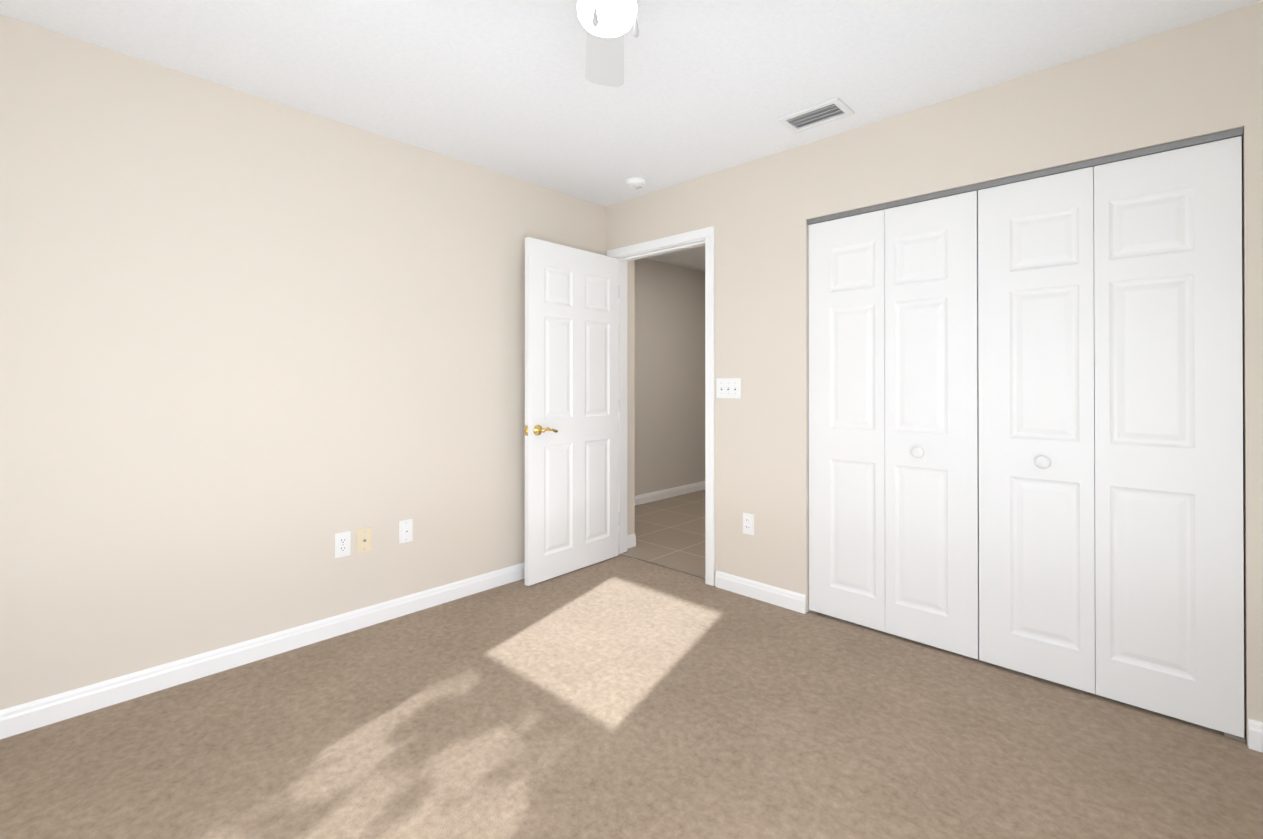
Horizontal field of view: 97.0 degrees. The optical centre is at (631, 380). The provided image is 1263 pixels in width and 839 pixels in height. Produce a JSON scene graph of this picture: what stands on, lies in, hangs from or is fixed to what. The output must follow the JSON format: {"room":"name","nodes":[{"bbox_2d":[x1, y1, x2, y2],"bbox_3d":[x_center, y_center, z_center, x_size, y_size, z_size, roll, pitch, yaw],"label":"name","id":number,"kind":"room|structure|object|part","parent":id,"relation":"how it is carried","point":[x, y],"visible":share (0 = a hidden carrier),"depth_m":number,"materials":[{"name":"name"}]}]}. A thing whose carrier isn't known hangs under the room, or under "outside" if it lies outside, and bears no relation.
{"room":"empty bedroom","nodes":[
{"label":"empty bedroom","id":0,"kind":"room"},
{"bbox_2d":[0,15,605,709],"bbox_3d":[-1.429,-0.012,2.678,0.120,2.420,3.740,0,0,43],"label":"wall","id":1,"kind":"structure","parent":0,"point":[256,353],"depth_m":2.33,"materials":[{"name":"beige paint"}]},
{"bbox_2d":[0,562,524,739],"bbox_3d":[-1.381,1.152,2.626,0.014,0.092,3.499,0,0,43],"label":"baseboard","id":2,"kind":"structure","parent":1,"relation":"attached to","point":[28,716],"depth_m":2.31,"materials":[{"name":"white wood"}]},
{"bbox_2d":[335,531,350,557],"bbox_3d":[-1.367,0.778,2.647,0.008,0.115,0.070,0,0,43],"label":"duplex electrical outlet","id":3,"kind":"object","parent":1,"relation":"attached to","point":[342,544],"visible":1,"depth_m":2.65,"materials":[{"name":"white plastic"}]},
{"bbox_2d":[357,527,371,553],"bbox_3d":[-1.297,0.778,2.716,0.014,0.115,0.070,0,0,43],"label":"outlet","id":4,"kind":"object","parent":1,"relation":"attached to","point":[364,539],"visible":1,"depth_m":2.72,"materials":[{"name":"beige plastic"}]},
{"bbox_2d":[399,519,412,543],"bbox_3d":[-1.154,0.774,2.866,0.014,0.115,0.070,0,0,43],"label":"outlet","id":5,"kind":"object","parent":1,"relation":"attached to","point":[405,530],"visible":1,"depth_m":2.87,"materials":[{"name":"white plastic"}]},
{"bbox_2d":[606,204,612,255],"bbox_3d":[-0.115,-0.007,3.926,0.070,2.420,0.120,0,0,43],"label":"wall","id":6,"kind":"structure","parent":0,"point":[609,227],"depth_m":3.88,"materials":[{"name":"beige paint"}]},
{"bbox_2d":[628,533,635,548],"bbox_3d":[-0.014,1.158,4.018,0.014,0.092,0.120,0,0,43],"label":"baseboard","id":7,"kind":"structure","parent":6,"relation":"attached to","point":[631,540],"depth_m":4.03,"materials":[{"name":"white wood"}]},
{"bbox_2d":[627,260,634,534],"bbox_3d":[-0.082,-0.006,4.074,0.155,2.420,0.140,0,0,43],"label":"wall","id":8,"kind":"structure","parent":0,"point":[631,397],"depth_m":4.05,"materials":[{"name":"beige paint"}]},
{"bbox_2d":[0,556,1262,838],"bbox_3d":[-0.079,1.222,1.393,3.600,0.060,3.500,0,0,43],"label":"floor carpet","id":9,"kind":"object","parent":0,"point":[616,698],"visible":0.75,"depth_m":1.83,"materials":[{"name":"beige carpet"}]},
{"bbox_2d":[0,0,1262,271],"bbox_3d":[0.840,-1.271,3.013,4.720,0.100,7.340,0,0,43],"label":"ceiling","id":10,"kind":"structure","parent":0,"point":[508,88],"depth_m":2.15,"materials":[{"name":"white paint"}]},
{"bbox_2d":[577,0,638,86],"bbox_3d":[-0.062,-1.039,1.423,0.820,0.376,0.820,0,0,43],"label":"ceiling fan","id":11,"kind":"object","parent":10,"relation":"attached to","point":[607,24],"visible":1,"depth_m":1.46,"materials":[{"name":"white"}]},
{"bbox_3d":[-0.087,-0.932,1.343,0.016,0.162,0.015,0,0,43],"label":"pull chain","id":12,"kind":"part","parent":11,"relation":"part of","materials":[{"name":"grey"}]},
{"bbox_3d":[-0.080,-1.028,1.712,0.132,0.024,0.460,0,0,-4],"label":"blade","id":13,"kind":"part","parent":11,"relation":"part of","materials":[{"name":"white"}]},
{"bbox_3d":[-0.062,-0.947,1.422,0.153,0.104,0.153,0,0,43],"label":"light globe","id":14,"kind":"part","parent":11,"relation":"part of"},
{"bbox_3d":[0.011,-0.943,1.421,0.016,0.140,0.015,0,0,43],"label":"pull chain","id":15,"kind":"part","parent":11,"relation":"part of","materials":[{"name":"grey"}]},
{"bbox_2d":[625,177,646,188],"bbox_3d":[0.028,-1.198,3.410,0.132,0.040,0.132,0,0,43],"label":"smoke detector","id":16,"kind":"object","parent":10,"relation":"attached to","point":[635,182],"visible":1,"depth_m":3.37,"materials":[{"name":"white plastic"}]},
{"bbox_2d":[777,97,854,133],"bbox_3d":[0.848,-1.215,2.578,0.290,0.014,0.190,0,0,43],"label":"ceiling vent","id":17,"kind":"object","parent":10,"relation":"in","point":[836,108],"visible":1,"depth_m":2.57,"materials":[{"name":"white metal"}]},
{"bbox_2d":[618,554,704,582],"bbox_3d":[0.182,1.232,3.595,0.770,0.060,0.055,0,0,43],"label":"floor","id":18,"kind":"structure","parent":0,"point":[664,568],"depth_m":3.57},
{"bbox_2d":[621,553,704,578],"bbox_3d":[0.201,1.205,3.615,0.770,0.014,0.014,0,0,43],"label":"threshold","id":19,"kind":"object","parent":18,"relation":"on","point":[664,566],"visible":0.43,"depth_m":3.60,"materials":[{"name":"silver metal"}]},
{"bbox_2d":[623,490,704,576],"bbox_3d":[1.227,1.240,5.084,2.180,0.056,3.545,0,0,43],"label":"floor","id":20,"kind":"structure","parent":0,"point":[669,532],"depth_m":4.44,"materials":[{"name":"beige tile"}]},
{"bbox_2d":[635,258,704,495],"bbox_3d":[0.374,0.002,5.860,0.120,2.420,3.600,0,0,43],"label":"wall","id":21,"kind":"structure","parent":0,"point":[669,375],"depth_m":5.79,"materials":[{"name":"beige paint"}]},
{"bbox_2d":[635,481,704,505],"bbox_3d":[0.422,1.166,5.809,0.014,0.092,3.600,0,0,43],"label":"baseboard","id":22,"kind":"structure","parent":21,"relation":"attached to","point":[665,493],"depth_m":5.77,"materials":[{"name":"white wood"}]},
{"bbox_2d":[613,1,1262,745],"bbox_3d":[1.192,-0.012,2.688,3.530,2.420,0.120,0,0,43],"label":"wall","id":23,"kind":"structure","parent":0,"point":[1185,82],"depth_m":2.61,"materials":[{"name":"beige paint"}]},
{"bbox_2d":[607,226,714,585],"bbox_3d":[0.204,0.150,3.623,0.896,2.103,0.154,0,0,43],"label":"door frame","id":24,"kind":"structure","parent":23,"relation":"attached to","point":[681,241],"depth_m":3.50,"materials":[{"name":"white wood"}]},
{"bbox_2d":[525,237,617,585],"bbox_3d":[-0.357,0.181,3.539,0.035,2.025,0.764,0,0,41],"label":"door leaf","id":25,"kind":"structure","parent":24,"relation":"attached to","point":[571,397],"depth_m":3.49,"materials":[{"name":"white wood"}]},
{"bbox_2d":[533,425,557,434],"bbox_3d":[-0.539,0.293,3.333,0.158,0.064,0.144,0,0,41],"label":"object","id":26,"kind":"structure","parent":25,"relation":"attached to","point":[538,430],"depth_m":3.27,"materials":[{"name":"gold metal"}]},
{"bbox_2d":[716,378,740,398],"bbox_3d":[0.552,0.045,3.199,0.165,0.115,0.016,0,0,43],"label":"switch plate","id":27,"kind":"object","parent":23,"relation":"attached to","point":[728,387],"visible":1,"depth_m":3.20,"materials":[{"name":"white plastic"}]},
{"bbox_2d":[743,513,753,534],"bbox_3d":[0.649,0.800,3.110,0.070,0.115,0.008,0,0,43],"label":"duplex electrical outlet","id":28,"kind":"object","parent":23,"relation":"attached to","point":[748,523],"visible":1,"depth_m":3.10,"materials":[{"name":"white plastic"}]},
{"bbox_2d":[715,571,805,613],"bbox_3d":[0.693,1.154,3.063,0.553,0.092,0.014,0,0,43],"label":"baseboard","id":29,"kind":"structure","parent":23,"relation":"attached to","point":[784,598],"depth_m":3.04,"materials":[{"name":"white wood"}]},
{"bbox_2d":[807,127,1245,742],"bbox_3d":[1.462,0.182,2.362,1.526,2.029,0.080,0,0,43],"label":"bifold closet door","id":30,"kind":"structure","parent":23,"relation":"in","point":[1025,423],"depth_m":2.20,"materials":[{"name":"white wood"}]},
{"bbox_3d":[1.287,0.322,2.506,0.052,0.052,0.050,0,0,43],"label":"knob","id":31,"kind":"part","parent":30,"relation":"part of","materials":[{"name":"white"}]},
{"bbox_3d":[1.615,0.321,2.195,0.052,0.052,0.050,0,0,43],"label":"knob","id":32,"kind":"part","parent":30,"relation":"part of","materials":[{"name":"white"}]},
{"bbox_2d":[1248,718,1262,752],"bbox_3d":[2.217,1.147,1.619,0.578,0.092,0.014,0,0,43],"label":"baseboard","id":33,"kind":"structure","parent":23,"relation":"attached to","point":[1255,734],"depth_m":1.80,"materials":[{"name":"white wood"}]},
{"bbox_2d":[807,612,1246,745],"bbox_3d":[1.745,1.228,2.627,1.950,0.060,0.800,0,0,43],"label":"floor","id":34,"kind":"structure","parent":0,"point":[1176,721],"depth_m":2.21,"materials":[{"name":"brown carpet"}]}
]}

